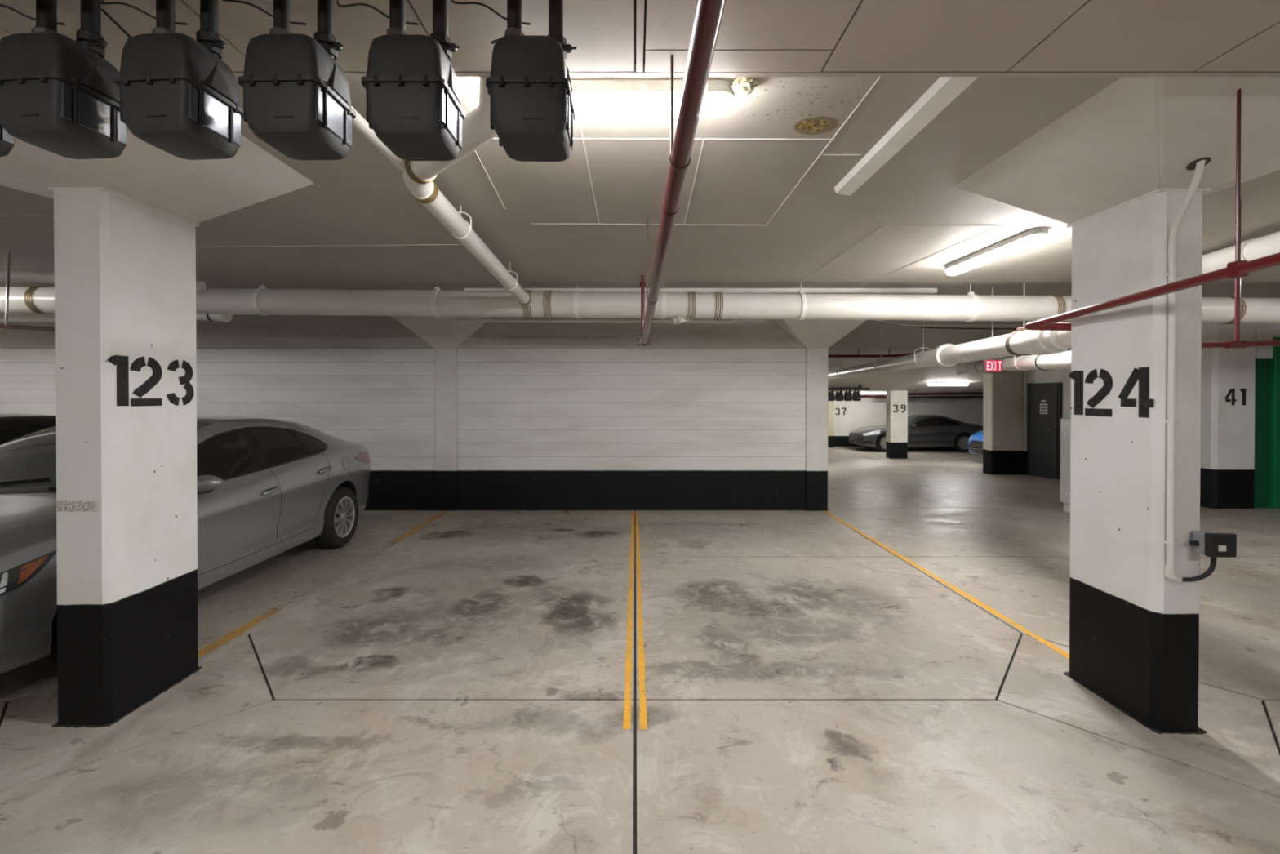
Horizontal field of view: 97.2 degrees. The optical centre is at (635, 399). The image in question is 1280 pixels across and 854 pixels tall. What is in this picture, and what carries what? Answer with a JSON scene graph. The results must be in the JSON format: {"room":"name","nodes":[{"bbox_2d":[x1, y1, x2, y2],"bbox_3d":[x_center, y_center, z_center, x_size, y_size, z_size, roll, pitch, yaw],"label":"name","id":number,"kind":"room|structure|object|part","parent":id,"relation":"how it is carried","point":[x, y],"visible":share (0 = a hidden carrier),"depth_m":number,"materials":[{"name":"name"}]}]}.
{"room":"parking garage","nodes":[
{"label":"parking garage","id":0,"kind":"room"},
{"bbox_2d":[0,314,805,510],"bbox_3d":[-4.815,0.143,7.922,14.370,2.790,0.219,0,0,0],"label":"wall","id":1,"kind":"structure","parent":0,"point":[551,415],"depth_m":7.83,"materials":[{"name":"paint"}]},
{"bbox_2d":[455,318,737,323],"bbox_3d":[-0.461,-1.067,7.510,3.678,0.160,0.593,0,0,0],"label":"pipe","id":2,"kind":"object","parent":1,"relation":"attached to","point":[457,320],"visible":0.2,"depth_m":7.22,"materials":[{"name":"white paint"}]},
{"bbox_2d":[391,315,492,511],"bbox_3d":[-2.623,0.144,7.706,1.535,2.790,0.850,0,0,0],"label":"wall pillar","id":3,"kind":"structure","parent":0,"point":[442,333],"depth_m":7.81,"materials":[{"name":"paint"}]},
{"bbox_2d":[0,446,1279,853],"bbox_3d":[4.000,1.791,10.014,32.000,0.541,36.000,0,0,0],"label":"floor","id":4,"kind":"structure","parent":0,"point":[881,670],"depth_m":2.95,"materials":[{"name":"grey concrete"}]},
{"bbox_2d":[0,413,55,444],"bbox_3d":[-6.620,0.849,5.357,2.131,1.418,4.620,0,0,0],"label":"car","id":5,"kind":"object","parent":4,"relation":"on","point":[12,426],"visible":0.06,"depth_m":5.52,"materials":[{"name":"black paint"}]},
{"bbox_3d":[-5.901,0.430,5.473,0.200,0.401,2.140,0,0,0],"label":"window trim","id":6,"kind":"part","parent":5,"relation":"part of","materials":[{"name":"black"}]},
{"bbox_2d":[0,127,314,727],"bbox_3d":[-2.700,0.184,2.641,1.800,2.790,1.340,0,0,0],"label":"concrete pillar","id":7,"kind":"structure","parent":4,"relation":"on","point":[125,224],"depth_m":2.81,"materials":[{"name":"paint"}]},
{"bbox_2d":[0,416,371,674],"bbox_3d":[-3.950,0.855,4.628,2.131,1.418,4.638,0,0,0],"label":"car","id":8,"kind":"object","parent":4,"relation":"on","point":[266,488],"visible":0.56,"depth_m":4.32,"materials":[{"name":"silver metal"}]},
{"bbox_2d":[0,571,8,593],"bbox_3d":[-3.116,0.904,2.780,0.017,0.098,0.065,0,0,-17],"label":"lamp","id":9,"kind":"object","parent":8,"relation":"attached to","point":[3,575],"depth_m":2.79,"materials":[{"name":"white"}]},
{"bbox_2d":[196,489,213,494],"bbox_3d":[-3.064,0.632,3.945,0.225,0.072,0.066,0,0,0],"label":"mirror","id":10,"kind":"object","parent":8,"relation":"attached to","point":[204,491],"depth_m":3.92,"materials":[{"name":"black plastic"}]},
{"bbox_3d":[-3.231,0.435,4.753,0.200,0.401,2.140,0,0,0],"label":"window trim","id":11,"kind":"part","parent":8,"relation":"part of","materials":[{"name":"black"}]},
{"bbox_3d":[-3.040,0.761,4.726,0.056,0.056,0.214,0,0,0],"label":"door handle","id":12,"kind":"part","parent":8,"relation":"part of","materials":[{"name":"silver metal"}]},
{"bbox_3d":[-3.046,0.688,5.565,0.055,0.056,0.214,0,0,0],"label":"door handle","id":13,"kind":"part","parent":8,"relation":"part of","materials":[{"name":"silver metal"}]},
{"bbox_2d":[355,449,371,463],"bbox_3d":[-3.136,0.685,6.536,0.073,0.186,0.668,0,0,-16],"label":"tail lamp","id":14,"kind":"object","parent":8,"relation":"attached to","point":[362,456],"depth_m":6.42,"materials":[{"name":"red plastic"}]},
{"bbox_2d":[827,391,834,447],"bbox_3d":[7.960,0.802,23.232,0.320,2.308,0.450,0,0,0],"label":"concrete pillar","id":15,"kind":"structure","parent":4,"relation":"on","point":[830,403],"depth_m":23.01,"materials":[{"name":"beige paint"}]},
{"bbox_2d":[885,390,907,458],"bbox_3d":[8.895,0.833,19.181,0.590,2.308,0.352,0,0,0],"label":"concrete pillar","id":16,"kind":"structure","parent":4,"relation":"on","point":[896,401],"depth_m":19.01,"materials":[{"name":"white concrete"}]},
{"bbox_2d":[848,414,982,452],"bbox_3d":[10.941,1.268,22.011,4.818,1.375,2.118,0,0,0],"label":"car","id":17,"kind":"object","parent":4,"relation":"on","point":[923,430],"visible":0.83,"depth_m":21.14,"materials":[{"name":"paint"}]},
{"bbox_2d":[848,432,860,443],"bbox_3d":[8.549,1.475,22.012,0.034,0.360,1.160,0,0,0],"label":"grille","id":18,"kind":"object","parent":17,"relation":"attached to","point":[854,437],"depth_m":21.98,"materials":[{"name":"silver metal"}]},
{"bbox_3d":[11.270,0.858,21.274,2.000,0.363,0.218,0,0,0],"label":"window trim","id":19,"kind":"part","parent":17,"relation":"part of","materials":[{"name":"black"}]},
{"bbox_2d":[968,430,982,455],"bbox_3d":[12.371,1.090,16.609,4.418,1.580,2.121,0,0,0],"label":"hatchback car","id":20,"kind":"object","parent":4,"relation":"on","point":[975,441],"visible":0.05,"depth_m":16.88,"materials":[{"name":"blue paint"}]},
{"bbox_2d":[968,440,982,453],"bbox_3d":[10.168,1.400,16.611,0.012,0.360,1.160,0,0,0],"label":"grille","id":21,"kind":"object","parent":20,"relation":"attached to","point":[975,446],"depth_m":16.84,"materials":[{"name":"silver metal"}]},
{"bbox_2d":[977,370,1023,474],"bbox_3d":[8.420,0.460,13.404,1.340,2.610,1.000,0,0,0],"label":"concrete pillar","id":22,"kind":"structure","parent":4,"relation":"on","point":[1002,400],"depth_m":13.21,"materials":[{"name":"paint"}]},
{"bbox_2d":[1060,418,1071,512],"bbox_3d":[6.290,0.901,7.545,0.820,1.280,0.525,0,0,0],"label":"cabinet","id":23,"kind":"object","parent":4,"relation":"on","point":[1065,424],"visible":0.06,"depth_m":7.71,"materials":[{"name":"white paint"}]},
{"bbox_2d":[954,76,1279,733],"bbox_3d":[2.610,0.184,2.607,1.580,2.790,1.271,0,0,0],"label":"concrete pillar","id":24,"kind":"structure","parent":4,"relation":"on","point":[1112,168],"depth_m":2.71,"materials":[{"name":"paint"}]},
{"bbox_2d":[1163,156,1211,582],"bbox_3d":[2.504,-0.111,2.564,0.080,1.944,0.218,0,0,15],"label":"conduit","id":25,"kind":"object","parent":24,"relation":"attached to","point":[1198,165],"visible":0.98,"depth_m":2.63,"materials":[{"name":"white metal"}]},
{"bbox_2d":[1182,557,1217,582],"bbox_3d":[2.631,0.783,2.642,0.168,0.139,0.020,0,0,4],"label":"power cable","id":26,"kind":"object","parent":25,"relation":"attached to","point":[1211,567],"visible":0.92,"depth_m":2.63,"materials":[{"name":"black rubber"}]},
{"bbox_2d":[1189,530,1236,557],"bbox_3d":[2.676,0.667,2.621,0.152,0.108,0.093,0,0,0],"label":"switch box","id":27,"kind":"object","parent":24,"relation":"attached to","point":[1211,544],"visible":1,"depth_m":2.58,"materials":[{"name":"black plastic"}]},
{"bbox_2d":[1200,323,1266,508],"bbox_3d":[8.470,0.141,8.151,0.740,2.790,0.500,0,0,0],"label":"concrete pillar","id":28,"kind":"structure","parent":4,"relation":"on","point":[1228,375],"depth_m":7.95,"materials":[{"name":"paint"}]},
{"bbox_2d":[0,0,1279,391],"bbox_3d":[4.000,-0.854,9.994,32.000,1.230,36.000,0,0,0],"label":"ceiling","id":29,"kind":"structure","parent":0,"point":[839,171],"depth_m":2.90,"materials":[{"name":"paint"}]},
{"bbox_2d":[0,124,14,157],"bbox_3d":[-1.941,-0.932,1.589,0.237,0.436,0.214,0,0,5],"label":"gas meter","id":30,"kind":"object","parent":29,"relation":"attached to","point":[6,140],"visible":0.31,"depth_m":1.65,"materials":[{"name":"grey"}]},
{"bbox_3d":[-1.841,-0.799,1.652,0.012,0.092,0.030,0,0,5],"label":"panel","id":31,"kind":"part","parent":30,"relation":"part of","materials":[{"name":"grey"}]},
{"bbox_2d":[0,312,54,322],"bbox_3d":[-7.550,-1.094,6.914,3.300,0.240,0.356,0,0,0],"label":"duct","id":32,"kind":"object","parent":29,"relation":"attached to","point":[12,317],"visible":0.04,"depth_m":6.75,"materials":[{"name":"white paint"}]},
{"bbox_2d":[0,250,54,332],"bbox_3d":[-5.000,-0.864,4.633,2.412,0.725,0.040,0,0,5],"label":"pipe","id":33,"kind":"object","parent":29,"relation":"hanging from","point":[6,326],"visible":0.58,"depth_m":4.63,"materials":[{"name":"red paint"}]},
{"bbox_3d":[-5.165,-0.911,4.643,0.046,0.631,0.016,0,0,0],"label":"rod","id":34,"kind":"part","parent":33,"relation":"part of","materials":[{"name":"red paint"}]},
{"bbox_2d":[0,0,127,159],"bbox_3d":[-1.608,-0.930,1.589,0.237,0.436,0.214,0,0,5],"label":"gas meter","id":35,"kind":"object","parent":29,"relation":"attached to","point":[59,94],"visible":0.99,"depth_m":1.52,"materials":[{"name":"grey paint"}]},
{"bbox_2d":[0,4,65,25],"bbox_3d":[-1.739,-1.098,1.576,0.224,0.063,0.056,0,0,-5],"label":"loose wire","id":36,"kind":"object","parent":35,"relation":"attached to","point":[1,5],"visible":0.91,"depth_m":1.57,"materials":[{"name":"black"}]},
{"bbox_3d":[-1.521,-0.796,1.506,0.012,0.092,0.022,0,0,5],"label":"panel","id":37,"kind":"part","parent":35,"relation":"part of","materials":[{"name":"grey"}]},
{"bbox_3d":[-1.515,-0.796,1.577,0.012,0.092,0.084,0,0,5],"label":"panel","id":38,"kind":"part","parent":35,"relation":"part of","materials":[{"name":"grey"}]},
{"bbox_3d":[-1.508,-0.797,1.652,0.012,0.092,0.030,0,0,5],"label":"panel","id":39,"kind":"part","parent":35,"relation":"part of","materials":[{"name":"grey"}]},
{"bbox_2d":[0,269,205,291],"bbox_3d":[-5.850,-1.102,4.891,3.512,0.116,0.115,0,0,-20],"label":"ceiling pipe","id":40,"kind":"object","parent":29,"relation":"attached to","point":[15,275],"visible":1,"depth_m":5.03,"materials":[{"name":"white paint"}]},
{"bbox_2d":[101,8,130,37],"bbox_3d":[-1.445,-1.049,1.652,0.234,0.188,0.007,0,0,0],"label":"loose wire","id":41,"kind":"object","parent":29,"relation":"hanging from","point":[102,10],"visible":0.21,"depth_m":1.65,"materials":[{"name":"black"}]},
{"bbox_2d":[113,0,243,159],"bbox_3d":[-1.271,-0.928,1.589,0.237,0.436,0.214,0,0,5],"label":"gas meter","id":42,"kind":"object","parent":29,"relation":"attached to","point":[178,95],"visible":0.99,"depth_m":1.51,"materials":[{"name":"grey paint"}]},
{"bbox_3d":[-1.380,-0.794,1.523,0.002,0.092,0.022,0,0,5],"label":"panel","id":43,"kind":"part","parent":42,"relation":"part of","materials":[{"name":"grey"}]},
{"bbox_2d":[97,0,187,25],"bbox_3d":[-1.389,-1.098,1.576,0.224,0.063,0.056,0,0,-5],"label":"loose wire","id":44,"kind":"object","parent":42,"relation":"attached to","point":[101,2],"visible":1,"depth_m":1.56,"materials":[{"name":"black"}]},
{"bbox_3d":[-1.183,-0.794,1.507,0.012,0.092,0.022,0,0,5],"label":"panel","id":45,"kind":"part","parent":42,"relation":"part of","materials":[{"name":"grey glass"}]},
{"bbox_3d":[-1.178,-0.794,1.578,0.012,0.092,0.084,0,0,5],"label":"panel","id":46,"kind":"part","parent":42,"relation":"part of","materials":[{"name":"grey"}]},
{"bbox_3d":[-1.172,-0.795,1.653,0.012,0.092,0.030,0,0,5],"label":"panel","id":47,"kind":"part","parent":42,"relation":"part of","materials":[{"name":"grey"}]},
{"bbox_2d":[237,0,355,160],"bbox_3d":[-0.941,-0.926,1.589,0.237,0.436,0.214,0,0,2],"label":"gas meter","id":48,"kind":"object","parent":29,"relation":"attached to","point":[296,95],"visible":1,"depth_m":1.50,"materials":[{"name":"grey paint"}]},
{"bbox_3d":[-1.046,-0.792,1.518,0.002,0.092,0.022,0,0,2],"label":"panel","id":49,"kind":"part","parent":48,"relation":"part of","materials":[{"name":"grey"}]},
{"bbox_2d":[222,0,306,25],"bbox_3d":[-1.048,-1.098,1.576,0.224,0.063,0.056,0,0,-5],"label":"loose wire","id":50,"kind":"object","parent":48,"relation":"attached to","point":[228,1],"visible":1,"depth_m":1.56,"materials":[{"name":"black"}]},
{"bbox_3d":[-0.849,-0.792,1.512,0.012,0.092,0.022,0,0,2],"label":"panel","id":51,"kind":"part","parent":48,"relation":"part of","materials":[{"name":"grey"}]},
{"bbox_3d":[-0.847,-0.792,1.583,0.012,0.092,0.084,0,0,2],"label":"panel","id":52,"kind":"part","parent":48,"relation":"part of","materials":[{"name":"grey"}]},
{"bbox_3d":[-0.845,-0.793,1.658,0.012,0.092,0.030,0,0,2],"label":"panel","id":53,"kind":"part","parent":48,"relation":"part of","materials":[{"name":"grey metal"}]},
{"bbox_2d":[361,0,465,160],"bbox_3d":[-0.614,-0.924,1.589,0.237,0.436,0.214,0,0,0],"label":"gas meter","id":54,"kind":"object","parent":29,"relation":"attached to","point":[413,102],"visible":1,"depth_m":1.50,"materials":[{"name":"grey paint"}]},
{"bbox_3d":[-0.717,-0.790,1.515,0.002,0.092,0.022,0,0,0],"label":"panel","id":55,"kind":"part","parent":54,"relation":"part of","materials":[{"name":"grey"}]},
{"bbox_2d":[336,0,417,25],"bbox_3d":[-0.729,-1.098,1.576,0.224,0.063,0.056,0,0,-5],"label":"loose wire","id":56,"kind":"object","parent":54,"relation":"attached to","point":[337,1],"visible":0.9,"depth_m":1.56,"materials":[{"name":"black"}]},
{"bbox_3d":[-0.520,-0.790,1.515,0.012,0.092,0.022,0,0,0],"label":"panel","id":57,"kind":"part","parent":54,"relation":"part of","materials":[{"name":"grey"}]},
{"bbox_3d":[-0.520,-0.790,1.586,0.012,0.092,0.084,0,0,0],"label":"panel","id":58,"kind":"part","parent":54,"relation":"part of","materials":[{"name":"grey"}]},
{"bbox_3d":[-0.520,-0.791,1.661,0.012,0.092,0.030,0,0,0],"label":"panel","id":59,"kind":"part","parent":54,"relation":"part of","materials":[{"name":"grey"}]},
{"bbox_2d":[485,0,576,161],"bbox_3d":[-0.284,-0.922,1.590,0.237,0.436,0.214,0,0,-1],"label":"gas meter","id":60,"kind":"object","parent":29,"relation":"attached to","point":[532,113],"visible":1,"depth_m":1.50,"materials":[{"name":"grey paint"}]},
{"bbox_2d":[449,0,530,25],"bbox_3d":[-0.409,-1.098,1.576,0.224,0.063,0.056,0,0,-5],"label":"loose wire","id":61,"kind":"object","parent":60,"relation":"attached to","point":[451,1],"visible":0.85,"depth_m":1.56,"materials":[{"name":"black"}]},
{"bbox_3d":[-0.386,-0.788,1.514,0.002,0.092,0.022,0,0,-1],"label":"panel","id":62,"kind":"part","parent":60,"relation":"part of","materials":[{"name":"grey"}]},
{"bbox_3d":[-0.189,-0.788,1.516,0.012,0.092,0.022,0,0,-1],"label":"panel","id":63,"kind":"part","parent":60,"relation":"part of","materials":[{"name":"grey"}]},
{"bbox_3d":[-0.190,-0.788,1.587,0.012,0.092,0.084,0,0,-1],"label":"panel","id":64,"kind":"part","parent":60,"relation":"part of","materials":[{"name":"grey metal"}]},
{"bbox_2d":[0,283,1279,324],"bbox_3d":[-1.450,-1.019,5.992,20.902,0.458,0.292,0,0,0],"label":"drain pipe","id":65,"kind":"object","parent":29,"relation":"hanging from","point":[263,301],"visible":0.89,"depth_m":5.88,"materials":[{"name":"white paint"}]},
{"bbox_2d":[195,313,232,321],"bbox_3d":[-4.555,-0.909,6.043,0.393,0.149,0.146,0,0,0],"label":"pipe stub","id":66,"kind":"object","parent":65,"relation":"attached to","point":[200,317],"visible":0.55,"depth_m":5.99,"materials":[{"name":"white paint"}]},
{"bbox_2d":[351,76,532,306],"bbox_3d":[-0.834,-1.085,3.881,0.684,0.282,4.096,0,0,-1],"label":"pipe","id":67,"kind":"object","parent":65,"relation":"attached to","point":[419,176],"visible":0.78,"depth_m":2.68,"materials":[{"name":"white paint"}]},
{"bbox_2d":[670,315,693,324],"bbox_3d":[0.506,-0.874,6.039,0.111,0.163,0.288,0,1,45],"label":"pipe stub","id":68,"kind":"object","parent":65,"relation":"attached to","point":[678,319],"visible":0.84,"depth_m":5.97,"materials":[{"name":"white paint"}]},
{"bbox_2d":[570,76,758,117],"bbox_3d":[-0.050,-1.167,2.172,1.030,0.106,0.173,0,0,0],"label":"ceiling lamp","id":69,"kind":"object","parent":29,"relation":"attached to","point":[592,98],"visible":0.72,"depth_m":2.13,"materials":[{"name":"white plastic"}]},
{"bbox_2d":[573,92,733,117],"bbox_3d":[-0.090,-1.138,2.191,0.944,0.047,0.124,0,0,0],"label":"diffuser","id":70,"kind":"object","parent":69,"relation":"attached to","point":[587,104],"depth_m":2.15,"materials":[{"name":"white plastic"}]},
{"bbox_2d":[637,0,726,347],"bbox_3d":[0.115,-0.858,2.919,0.130,0.715,5.456,0,0,-1],"label":"pipe","id":71,"kind":"object","parent":29,"relation":"hanging from","point":[708,15],"visible":1,"depth_m":1.70,"materials":[{"name":"red metal"}]},
{"bbox_3d":[0.081,-0.951,3.793,0.010,0.542,0.010,0,0,-23],"label":"rod","id":72,"kind":"part","parent":71,"relation":"part of","materials":[{"name":"red metal"}]},
{"bbox_3d":[0.123,-0.973,1.877,0.010,0.348,0.010,0,0,-23],"label":"rod","id":73,"kind":"part","parent":71,"relation":"part of","materials":[{"name":"red metal"}]},
{"bbox_3d":[1.000,-1.176,1.991,26.000,0.059,0.024,0,0,0],"label":"edge trim","id":74,"kind":"part","parent":29,"relation":"part of","materials":[{"name":"paint"}]},
{"bbox_2d":[827,384,869,390],"bbox_3d":[6.450,-0.377,17.443,1.700,0.159,0.389,0,0,0],"label":"header","id":75,"kind":"object","parent":29,"relation":"attached to","point":[860,388],"visible":0.83,"depth_m":17.57,"materials":[{"name":"black metal"}]},
{"bbox_2d":[827,386,835,400],"bbox_3d":[6.104,-0.180,17.598,0.237,0.436,0.214,0,0,0],"label":"gas meter","id":76,"kind":"object","parent":75,"relation":"attached to","point":[831,396],"visible":0.85,"depth_m":17.50,"materials":[{"name":"grey paint"}]},
{"bbox_2d":[835,386,844,400],"bbox_3d":[6.374,-0.180,17.598,0.237,0.436,0.214,0,0,0],"label":"gas meter","id":77,"kind":"object","parent":75,"relation":"attached to","point":[839,396],"visible":0.98,"depth_m":17.50,"materials":[{"name":"grey paint"}]},
{"bbox_2d":[844,386,852,400],"bbox_3d":[6.644,-0.180,17.598,0.237,0.436,0.214,0,0,0],"label":"gas meter","id":78,"kind":"object","parent":75,"relation":"attached to","point":[847,395],"visible":0.99,"depth_m":17.50,"materials":[{"name":"grey paint"}]},
{"bbox_2d":[852,386,861,400],"bbox_3d":[6.914,-0.180,17.598,0.237,0.436,0.214,0,0,0],"label":"gas meter","id":79,"kind":"object","parent":75,"relation":"attached to","point":[856,396],"visible":0.99,"depth_m":17.50,"materials":[{"name":"grey paint"}]},
{"bbox_2d":[856,391,886,393],"bbox_3d":[8.900,-0.280,21.299,1.300,0.092,0.136,0,0,0],"label":"ceiling lamp","id":80,"kind":"object","parent":29,"relation":"attached to","point":[860,392],"visible":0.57,"depth_m":21.23,"materials":[{"name":"white plastic"}]},
{"bbox_2d":[860,392,886,393],"bbox_3d":[8.900,-0.258,21.299,1.294,0.047,0.124,0,0,0],"label":"diffuser","id":81,"kind":"object","parent":80,"relation":"attached to","point":[860,393],"depth_m":21.24,"materials":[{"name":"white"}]},
{"bbox_2d":[827,348,916,357],"bbox_3d":[3.978,-0.909,11.015,3.957,0.173,0.165,0,0,-2],"label":"pipe","id":82,"kind":"object","parent":29,"relation":"hanging from","point":[858,355],"visible":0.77,"depth_m":10.97,"materials":[{"name":"red metal"}]},
{"bbox_2d":[861,391,886,397],"bbox_3d":[8.975,-0.202,20.799,1.850,0.244,0.087,0,0,0],"label":"pipe","id":83,"kind":"object","parent":29,"relation":"hanging from","point":[865,395],"visible":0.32,"depth_m":20.76,"materials":[{"name":"red metal"}]},
{"bbox_2d":[874,395,983,399],"bbox_3d":[12.800,-0.193,22.599,6.401,0.310,0.079,0,0,0],"label":"pipe","id":84,"kind":"object","parent":29,"relation":"hanging from","point":[931,397],"visible":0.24,"depth_m":22.57,"materials":[{"name":"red metal"}]},
{"bbox_2d":[907,391,983,395],"bbox_3d":[12.550,-0.250,20.999,5.901,0.170,0.079,0,0,0],"label":"pipe","id":85,"kind":"object","parent":29,"relation":"hanging from","point":[914,393],"visible":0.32,"depth_m":20.97,"materials":[{"name":"metal"}]},
{"bbox_2d":[927,382,968,385],"bbox_3d":[9.200,-0.470,16.593,1.200,0.101,0.139,0,0,0],"label":"ceiling lamp","id":86,"kind":"object","parent":29,"relation":"attached to","point":[928,383],"visible":1,"depth_m":16.53,"materials":[{"name":"white plastic"}]},
{"bbox_2d":[927,383,968,385],"bbox_3d":[9.200,-0.446,16.591,1.194,0.047,0.124,0,-5,0],"label":"diffuser","id":87,"kind":"object","parent":86,"relation":"attached to","point":[927,384],"depth_m":16.54,"materials":[{"name":"white plastic"}]},
{"bbox_2d":[827,320,1071,378],"bbox_3d":[3.828,-0.815,8.626,0.253,0.894,10.096,0,0,10],"label":"pipe","id":88,"kind":"object","parent":29,"relation":"hanging from","point":[1021,342],"visible":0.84,"depth_m":5.19,"materials":[{"name":"white metal"}]},
{"bbox_3d":[3.882,-0.897,8.893,0.010,0.564,0.010,0,0,-23],"label":"rod","id":89,"kind":"part","parent":88,"relation":"part of","materials":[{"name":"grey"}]},
{"bbox_3d":[3.526,-0.916,6.893,0.010,0.664,0.010,0,0,-23],"label":"rod","id":90,"kind":"part","parent":88,"relation":"part of","materials":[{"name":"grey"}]},
{"bbox_2d":[920,327,1016,329],"bbox_3d":[4.800,-1.000,7.892,1.600,0.031,0.016,0,0,0],"label":"pipe","id":91,"kind":"object","parent":29,"relation":"attached to","point":[921,327],"visible":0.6,"depth_m":7.89,"materials":[{"name":"red metal"}]},
{"bbox_2d":[982,287,1002,372],"bbox_3d":[3.950,-0.771,6.230,0.206,0.939,0.048,0,0,0],"label":"exit sign","id":92,"kind":"object","parent":29,"relation":"hanging from","point":[992,365],"visible":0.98,"depth_m":6.21,"materials":[{"name":"red plastic"}]},
{"bbox_3d":[3.950,-0.840,6.234,0.015,0.802,0.015,0,0,-22],"label":"stem","id":93,"kind":"part","parent":92,"relation":"part of","materials":[{"name":"grey metal"}]},
{"bbox_2d":[945,226,1048,275],"bbox_3d":[2.890,-1.179,4.591,0.136,0.092,1.200,0,0,0],"label":"ceiling lamp","id":94,"kind":"object","parent":29,"relation":"attached to","point":[1033,237],"visible":1,"depth_m":4.40,"materials":[{"name":"white plastic"}]},
{"bbox_2d":[955,282,1071,374],"bbox_3d":[4.294,-0.758,6.421,0.287,1.005,5.076,0,0,20],"label":"pipe","id":95,"kind":"object","parent":29,"relation":"hanging from","point":[1061,360],"visible":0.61,"depth_m":5.58,"materials":[{"name":"white paint"}]},
{"bbox_2d":[1025,88,1279,330],"bbox_3d":[2.378,-0.816,2.487,0.829,0.791,2.698,0,1,26],"label":"pipe","id":96,"kind":"object","parent":29,"relation":"hanging from","point":[1237,268],"visible":0.84,"depth_m":2.23,"materials":[{"name":"red metal"}]},
{"bbox_3d":[2.260,-0.863,2.113,0.011,0.692,0.011,0,0,-23],"label":"rod","id":97,"kind":"part","parent":96,"relation":"part of","materials":[{"name":"red paint"}]},
{"bbox_2d":[1201,231,1279,274],"bbox_3d":[4.551,-1.085,4.137,0.199,0.298,2.324,0,0,20],"label":"ceiling pipe","id":98,"kind":"object","parent":29,"relation":"attached to","point":[1257,247],"visible":0.52,"depth_m":4.12,"materials":[{"name":"white paint"}]},
{"bbox_2d":[1201,200,1279,348],"bbox_3d":[3.980,-0.761,3.444,2.441,0.913,0.046,0,0,0],"label":"pipe","id":99,"kind":"object","parent":29,"relation":"hanging from","point":[1237,343],"visible":0.58,"depth_m":3.43,"materials":[{"name":"red metal"}]},
{"bbox_2d":[773,319,866,511],"bbox_3d":[2.520,0.144,7.706,1.540,2.790,0.850,0,0,0],"label":"wall pillar","id":100,"kind":"structure","parent":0,"point":[816,335],"depth_m":7.80,"materials":[{"name":"paint"}]},
{"bbox_2d":[834,391,983,446],"bbox_3d":[11.000,0.799,23.605,18.000,2.288,0.204,0,0,0],"label":"wall","id":101,"kind":"structure","parent":0,"point":[849,415],"depth_m":23.50,"materials":[{"name":"paint"}]},
{"bbox_2d":[1022,368,1071,474],"bbox_3d":[9.200,0.259,10.952,0.200,3.082,5.600,0,0,0],"label":"wall","id":102,"kind":"structure","parent":0,"point":[1055,375],"depth_m":12.30,"materials":[{"name":"paint"}]},
{"bbox_2d":[1023,370,1026,451],"bbox_3d":[8.988,0.240,13.015,0.040,1.916,0.309,0,1,38],"label":"conduit","id":103,"kind":"object","parent":102,"relation":"attached to","point":[1024,371],"visible":0.93,"depth_m":13.11,"materials":[{"name":"metal"}]},
{"bbox_2d":[1026,382,1062,479],"bbox_3d":[9.037,0.682,12.531,0.126,2.110,1.010,0,0,0],"label":"door","id":104,"kind":"structure","parent":102,"relation":"in","point":[1044,400],"depth_m":12.47,"materials":[{"name":"black paint"}]},
{"bbox_2d":[1253,323,1279,508],"bbox_3d":[11.390,0.141,8.121,5.220,2.790,0.360,0,0,0],"label":"door","id":105,"kind":"structure","parent":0,"point":[1267,383],"depth_m":8.00,"materials":[{"name":"paint"}]},
{"bbox_3d":[8.895,0.476,8.154,0.230,2.120,0.300,0,0,0],"label":"recess panel","id":106,"kind":"part","parent":105,"relation":"part of","materials":[{"name":"green paint"}]},
{"bbox_3d":[11.505,0.326,8.123,4.990,2.420,0.360,0,0,0],"label":"green panel","id":107,"kind":"part","parent":105,"relation":"part of","materials":[{"name":"paint"}]}
]}

